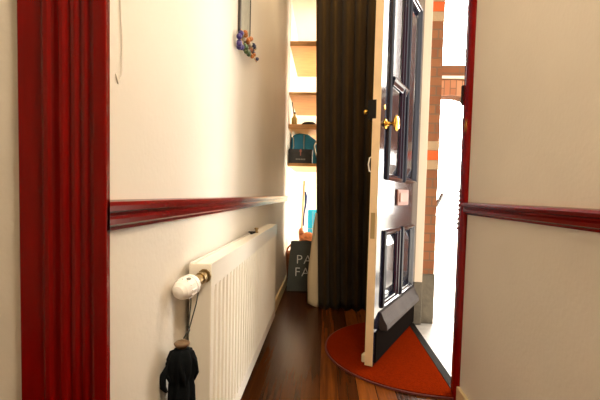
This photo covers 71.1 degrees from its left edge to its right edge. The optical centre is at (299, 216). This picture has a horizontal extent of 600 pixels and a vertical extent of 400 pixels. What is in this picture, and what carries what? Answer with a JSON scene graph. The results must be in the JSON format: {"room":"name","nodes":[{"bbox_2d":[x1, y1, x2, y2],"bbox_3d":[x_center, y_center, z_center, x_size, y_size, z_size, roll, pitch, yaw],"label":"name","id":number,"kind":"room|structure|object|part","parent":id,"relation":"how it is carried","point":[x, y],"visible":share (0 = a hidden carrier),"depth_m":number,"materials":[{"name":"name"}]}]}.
{"room":"entrance hallway","nodes":[
{"label":"entrance hallway","id":0,"kind":"room"},
{"bbox_2d":[0,0,21,399],"bbox_3d":[-1.201,-0.573,0.810,1.479,2.900,0.065,2,3,3],"label":"wall","id":1,"kind":"structure","parent":0,"point":[10,303],"depth_m":0.77,"materials":[{"name":"beige paint"}]},
{"bbox_2d":[17,0,109,399],"bbox_3d":[-0.401,-0.549,0.706,0.181,2.900,0.051,2,3,3],"label":"door frame","id":2,"kind":"structure","parent":1,"relation":"attached to","point":[63,46],"depth_m":0.73,"materials":[{"name":"red paint"}]},
{"bbox_2d":[110,0,297,399],"bbox_3d":[-0.255,-0.678,3.156,0.135,2.900,4.865,2,3,3],"label":"wall","id":3,"kind":"structure","parent":0,"point":[192,115],"depth_m":1.12,"materials":[{"name":"beige paint"}]},
{"bbox_2d":[115,0,122,83],"bbox_3d":[-0.331,-0.352,0.765,0.004,0.217,0.031,2,3,5],"label":"loose wire","id":4,"kind":"object","parent":3,"relation":"attached to","point":[117,80],"visible":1,"depth_m":0.78,"materials":[{"name":"beige paint"}]},
{"bbox_2d":[110,196,287,230],"bbox_3d":[-0.231,-0.095,2.492,0.020,0.055,3.559,2,3,3],"label":"rail","id":5,"kind":"object","parent":3,"relation":"attached to","point":[124,213],"visible":1,"depth_m":1.02,"materials":[{"name":"red wood"}]},
{"bbox_2d":[172,224,276,399],"bbox_3d":[-0.247,0.398,1.927,0.077,0.616,1.737,2,3,3],"label":"radiator","id":6,"kind":"object","parent":3,"relation":"attached to","point":[235,282],"visible":1,"depth_m":1.46,"materials":[{"name":"white metal"}]},
{"bbox_2d":[159,292,198,399],"bbox_3d":[-0.289,0.380,1.066,0.080,0.442,0.144,2,3,20],"label":"umbrella","id":7,"kind":"object","parent":6,"relation":"hanging from","point":[181,370],"visible":0.94,"depth_m":1.02,"materials":[{"name":"black fabric"}]},
{"bbox_3d":[-0.293,0.322,1.042,0.039,0.030,0.040,2,3,3],"label":"handle","id":8,"kind":"part","parent":7,"relation":"part of","materials":[{"name":"brown wood"}]},
{"bbox_3d":[-0.279,0.230,1.085,0.027,0.143,0.092,1,3,-5],"label":"wrist cord","id":9,"kind":"part","parent":7,"relation":"part of","materials":[{"name":"black fabric"}]},
{"bbox_2d":[190,224,276,264],"bbox_3d":[-0.231,0.091,1.974,0.064,0.009,1.596,2,3,3],"label":"grille","id":10,"kind":"object","parent":6,"relation":"attached to","point":[223,254],"depth_m":1.54,"materials":[{"name":"metal"}]},
{"bbox_3d":[-0.214,0.399,1.990,0.013,0.609,1.592,2,3,3],"label":"panel","id":11,"kind":"part","parent":6,"relation":"part of","materials":[{"name":"white metal"}]},
{"bbox_2d":[238,0,250,44],"bbox_3d":[-0.240,-1.199,1.869,0.012,0.820,0.235,2,3,3],"label":"picture frame","id":12,"kind":"object","parent":3,"relation":"attached to","point":[244,6],"visible":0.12,"depth_m":1.87,"materials":[{"name":"black wood"}]},
{"bbox_2d":[241,0,249,37],"bbox_3d":[-0.242,-1.199,1.869,0.008,0.796,0.211,2,3,3],"label":"picture","id":13,"kind":"object","parent":12,"relation":"attached to","point":[245,4],"depth_m":1.89},
{"bbox_2d":[236,29,258,61],"bbox_3d":[-0.232,-0.768,1.907,0.036,0.140,0.444,2,3,3],"label":"bead garland","id":14,"kind":"object","parent":12,"relation":"hanging from","point":[249,50],"visible":1,"depth_m":1.82,"materials":[{"name":"multicoloured wood"}]},
{"bbox_2d":[275,275,286,311],"bbox_3d":[-0.213,0.725,3.211,0.018,0.095,4.700,2,3,3],"label":"baseboard","id":15,"kind":"structure","parent":3,"relation":"attached to","point":[278,297],"depth_m":3.75,"materials":[{"name":"beige paint"}]},
{"bbox_2d":[287,14,290,170],"bbox_3d":[-0.112,-1.198,4.213,0.004,1.970,0.012,2,3,3],"label":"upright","id":16,"kind":"object","parent":3,"relation":"attached to","point":[290,14],"visible":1,"depth_m":4.21,"materials":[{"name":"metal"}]},
{"bbox_2d":[288,163,315,171],"bbox_3d":[0.418,-0.552,4.811,1.024,0.031,1.100,2,3,3],"label":"shelf","id":17,"kind":"object","parent":3,"relation":"attached to","point":[297,167],"visible":0.28,"depth_m":4.44,"materials":[{"name":"brown wood"}]},
{"bbox_2d":[289,149,312,162],"bbox_3d":[0.010,-0.628,4.379,0.247,0.147,0.146,2,3,3],"label":"gift box","id":18,"kind":"object","parent":17,"relation":"on","point":[295,155],"visible":0.94,"depth_m":4.31,"materials":[{"name":"black cardboard"}]},
{"bbox_3d":[0.011,-0.680,4.377,0.247,0.040,0.144,2,3,3],"label":"box lid","id":19,"kind":"part","parent":18,"relation":"part of","materials":[{"name":"black cardboard"}]},
{"bbox_2d":[291,133,315,163],"bbox_3d":[0.074,-0.735,4.614,0.338,0.336,0.274,2,3,3],"label":"bag","id":20,"kind":"object","parent":17,"relation":"on","point":[299,141],"visible":0.46,"depth_m":4.51,"materials":[{"name":"blue fabric"}]},
{"bbox_2d":[289,92,315,115],"bbox_3d":[0.435,-1.266,4.773,1.024,0.030,1.100,2,3,3],"label":"shelf","id":21,"kind":"object","parent":3,"relation":"attached to","point":[304,103],"visible":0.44,"depth_m":4.59,"materials":[{"name":"brown wood"}]},
{"bbox_2d":[289,124,315,139],"bbox_3d":[0.427,-0.938,4.790,1.024,0.045,1.100,2,3,3],"label":"shelf","id":22,"kind":"object","parent":3,"relation":"attached to","point":[310,129],"visible":0.23,"depth_m":4.32,"materials":[{"name":"brown wood"}]},
{"bbox_2d":[291,112,296,123],"bbox_3d":[-0.058,-1.021,4.383,0.060,0.139,0.060,2,3,3],"label":"bottle","id":23,"kind":"object","parent":22,"relation":"on","point":[294,118],"visible":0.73,"depth_m":4.36,"materials":[{"name":"yellow glass"}]},
{"bbox_2d":[290,41,315,76],"bbox_3d":[0.446,-1.761,4.746,1.024,0.050,1.100,2,3,3],"label":"shelf","id":24,"kind":"object","parent":3,"relation":"attached to","point":[303,52],"visible":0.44,"depth_m":4.57,"materials":[{"name":"brown wood"}]},
{"bbox_2d":[292,0,315,40],"bbox_3d":[-0.418,-2.115,1.869,2.840,0.100,7.500,2,3,3],"label":"ceiling","id":25,"kind":"structure","parent":0,"point":[304,11],"depth_m":4.67,"materials":[{"name":"beige paint"}]},
{"bbox_2d":[307,0,375,311],"bbox_3d":[0.463,-0.654,3.442,0.754,2.864,0.149,2,3,3],"label":"door curtain","id":26,"kind":"object","parent":25,"relation":"hanging from","point":[345,29],"visible":0.62,"depth_m":3.43,"materials":[{"name":"black fabric"}]},
{"bbox_2d":[294,77,315,240],"bbox_3d":[0.496,-0.787,5.507,1.360,2.900,0.120,2,3,3],"label":"wall","id":27,"kind":"structure","parent":0,"point":[305,84],"depth_m":5.49,"materials":[{"name":"beige paint"}]},
{"bbox_2d":[240,286,444,399],"bbox_3d":[-0.584,0.880,1.986,2.655,0.100,7.400,2,3,3],"label":"floor","id":28,"kind":"structure","parent":0,"point":[292,363],"depth_m":2.37,"materials":[{"name":"brown wood"}]},
{"bbox_2d":[286,244,290,276],"bbox_3d":[-0.029,0.485,4.351,0.244,0.456,0.244,2,3,3],"label":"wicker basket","id":29,"kind":"object","parent":28,"relation":"on","point":[287,251],"visible":0.2,"depth_m":4.30,"materials":[{"name":"brown wicker"}]},
{"bbox_2d":[286,241,311,291],"bbox_3d":[0.040,0.482,4.156,0.328,0.485,0.120,2,3,3],"label":"paper bag","id":30,"kind":"object","parent":28,"relation":"on","point":[299,256],"visible":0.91,"depth_m":4.11,"materials":[{"name":"grey paper"}]},
{"bbox_2d":[298,227,312,240],"bbox_3d":[0.077,0.412,4.523,0.208,0.594,0.161,2,3,3],"label":"leather satchel","id":31,"kind":"object","parent":30,"relation":"in","point":[307,236],"visible":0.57,"depth_m":4.47,"materials":[{"name":"brown leather"}]},
{"bbox_2d":[301,181,304,227],"bbox_3d":[0.013,0.146,4.681,0.100,1.098,0.080,2,3,3],"label":"broom","id":32,"kind":"object","parent":28,"relation":"on","point":[303,195],"visible":0.42,"depth_m":4.66,"materials":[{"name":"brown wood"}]},
{"bbox_2d":[303,192,307,225],"bbox_3d":[0.058,-0.091,4.644,0.043,0.382,0.030,3,3,23],"label":"cloth","id":33,"kind":"object","parent":32,"relation":"hanging from","point":[306,196],"visible":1,"depth_m":4.63,"materials":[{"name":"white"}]},
{"bbox_2d":[307,209,315,232],"bbox_3d":[0.189,0.299,4.949,0.210,0.773,0.143,2,3,3],"label":"package","id":34,"kind":"object","parent":28,"relation":"on","point":[311,212],"visible":0.23,"depth_m":4.87,"materials":[{"name":"teal cardboard"}]},
{"bbox_2d":[325,322,453,399],"bbox_3d":[0.462,0.814,2.604,0.615,0.013,1.230,2,3,3],"label":"doormat","id":35,"kind":"object","parent":28,"relation":"on","point":[406,367],"visible":0.84,"depth_m":2.34,"materials":[{"name":"red carpet"}]},
{"bbox_2d":[410,323,450,388],"bbox_3d":[0.795,0.833,2.606,0.045,0.032,1.200,2,3,3],"label":"threshold","id":36,"kind":"object","parent":28,"relation":"on","point":[432,355],"visible":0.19,"depth_m":2.48,"materials":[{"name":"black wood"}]},
{"bbox_2d":[422,1,444,273],"bbox_3d":[0.922,-0.880,1.856,0.095,3.700,7.500,2,3,3],"label":"wall","id":37,"kind":"structure","parent":0,"point":[437,26],"depth_m":3.11,"materials":[{"name":"brown brick"}]},
{"bbox_2d":[427,0,444,168],"bbox_3d":[1.000,-0.999,3.142,0.093,1.285,0.113,2,3,3],"label":"stone block","id":38,"kind":"object","parent":37,"relation":"attached to","point":[437,16],"visible":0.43,"depth_m":3.11,"materials":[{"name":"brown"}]},
{"bbox_2d":[427,1,445,159],"bbox_3d":[1.000,-0.998,3.142,0.094,1.145,0.114,2,3,3],"label":"brick","id":39,"kind":"object","parent":37,"relation":"attached to","point":[437,6],"visible":0.46,"depth_m":3.06,"materials":[{"name":"orange brick"}]},
{"bbox_2d":[437,192,444,206],"bbox_3d":[1.047,-0.122,3.151,0.076,0.131,0.038,3,4,32],"label":"bracket","id":40,"kind":"object","parent":37,"relation":"attached to","point":[442,194],"visible":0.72,"depth_m":3.14,"materials":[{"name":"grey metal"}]},
{"bbox_2d":[460,0,599,399],"bbox_3d":[0.814,-0.578,1.778,0.091,2.900,7.300,2,3,3],"label":"wall","id":41,"kind":"structure","parent":0,"point":[531,326],"depth_m":1.31,"materials":[{"name":"beige paint"}]},
{"bbox_2d":[361,0,424,366],"bbox_3d":[0.632,-0.369,2.648,0.180,2.340,0.944,3,4,28],"label":"door","id":42,"kind":"structure","parent":41,"relation":"in","point":[394,111],"depth_m":2.48,"materials":[{"name":"black paint"}]},
{"bbox_3d":[0.391,0.047,2.261,0.024,0.140,0.002,3,4,28],"label":"lock plate","id":43,"kind":"part","parent":42,"relation":"part of","materials":[{"name":"gold metal"}]},
{"bbox_3d":[0.532,0.289,2.520,0.015,0.361,0.246,3,4,28],"label":"panel","id":44,"kind":"part","parent":42,"relation":"part of","materials":[{"name":"black paint"}]},
{"bbox_3d":[0.542,0.290,2.515,0.035,0.445,0.330,3,4,28],"label":"panel moulding","id":45,"kind":"part","parent":42,"relation":"part of","materials":[{"name":"black paint"}]},
{"bbox_3d":[0.500,-0.507,2.277,0.077,0.088,0.088,3,4,28],"label":"knob","id":46,"kind":"part","parent":42,"relation":"part of","materials":[{"name":"gold metal"}]},
{"bbox_3d":[0.558,-0.811,2.461,0.015,1.116,0.246,3,4,28],"label":"panel","id":47,"kind":"part","parent":42,"relation":"part of","materials":[{"name":"black paint"}]},
{"bbox_3d":[0.568,-0.811,2.455,0.035,1.200,0.330,3,4,28],"label":"panel moulding","id":48,"kind":"part","parent":42,"relation":"part of","materials":[{"name":"black paint"}]},
{"bbox_3d":[0.608,-0.778,2.515,0.019,0.054,0.310,3,4,28],"label":"ledge moulding","id":49,"kind":"part","parent":42,"relation":"part of","materials":[{"name":"black paint"}]},
{"bbox_3d":[0.712,0.275,2.856,0.015,0.361,0.229,3,4,28],"label":"panel","id":50,"kind":"part","parent":42,"relation":"part of","materials":[{"name":"black paint"}]},
{"bbox_3d":[0.722,0.276,2.851,0.035,0.445,0.313,3,4,28],"label":"panel moulding","id":51,"kind":"part","parent":42,"relation":"part of","materials":[{"name":"black paint"}]},
{"bbox_3d":[0.738,-0.825,2.796,0.015,1.116,0.229,3,4,28],"label":"panel","id":52,"kind":"part","parent":42,"relation":"part of","materials":[{"name":"black paint"}]},
{"bbox_3d":[0.748,-0.825,2.791,0.035,1.200,0.313,3,4,28],"label":"panel moulding","id":53,"kind":"part","parent":42,"relation":"part of","materials":[{"name":"black paint"}]},
{"bbox_2d":[414,0,476,399],"bbox_3d":[0.840,-0.397,2.510,0.112,2.460,1.255,2,3,3],"label":"door frame","id":54,"kind":"structure","parent":41,"relation":"attached to","point":[467,88],"depth_m":1.97,"materials":[{"name":"red paint"}]},
{"bbox_3d":[0.774,-0.571,1.973,0.031,0.093,0.016,2,3,3],"label":"strike plate","id":55,"kind":"part","parent":54,"relation":"part of","materials":[{"name":"black metal"}]},
{"bbox_2d":[456,387,468,399],"bbox_3d":[0.623,0.923,0.085,0.016,0.078,3.745,2,3,3],"label":"baseboard","id":56,"kind":"structure","parent":41,"relation":"attached to","point":[460,395],"depth_m":1.90,"materials":[{"name":"beige paint"}]},
{"bbox_2d":[461,202,599,232],"bbox_3d":[0.637,0.059,0.041,0.030,0.055,3.750,2,3,3],"label":"rail","id":57,"kind":"object","parent":41,"relation":"attached to","point":[585,219],"visible":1,"depth_m":1.21,"materials":[{"name":"red wood"}]},
{"label":"outside","id":58,"kind":"structure","parent":0,"visible":0},
{"bbox_2d":[434,215,457,277],"bbox_3d":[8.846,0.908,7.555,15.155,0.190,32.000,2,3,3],"label":"ground","id":59,"kind":"structure","parent":58,"point":[446,226],"depth_m":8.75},
{"bbox_2d":[415,275,455,375],"bbox_3d":[1.317,0.862,3.379,0.910,0.116,3.600,2,3,3],"label":"doorstep","id":60,"kind":"object","parent":59,"relation":"on","point":[439,334],"visible":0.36,"depth_m":3.16,"materials":[{"name":"stone"}]},
{"bbox_2d":[413,274,434,324],"bbox_3d":[0.943,0.640,3.654,0.190,0.472,1.072,2,3,3],"label":"plinth","id":61,"kind":"object","parent":60,"relation":"on","point":[423,309],"visible":0.3,"depth_m":3.16,"materials":[{"name":"grey stone"}]},
{"bbox_2d":[441,65,464,102],"bbox_3d":[2.597,-0.462,4.950,2.905,2.530,0.220,2,3,3],"label":"wall","id":62,"kind":"structure","parent":59,"relation":"on","point":[447,70],"depth_m":4.83,"materials":[{"name":"brown brick"}]},
{"bbox_2d":[441,80,463,101],"bbox_3d":[1.739,-1.239,4.954,1.380,0.680,0.240,2,3,3],"label":"brick arch","id":63,"kind":"object","parent":62,"relation":"attached to","point":[449,87],"visible":0.15,"depth_m":4.82,"materials":[{"name":"orange brick"}]},
{"bbox_2d":[442,76,463,78],"bbox_3d":[2.616,-1.579,4.767,2.905,0.030,0.025,2,3,3],"label":"stone band","id":64,"kind":"object","parent":62,"relation":"attached to","point":[443,77],"depth_m":4.81,"materials":[{"name":"beige stone"}]}
]}

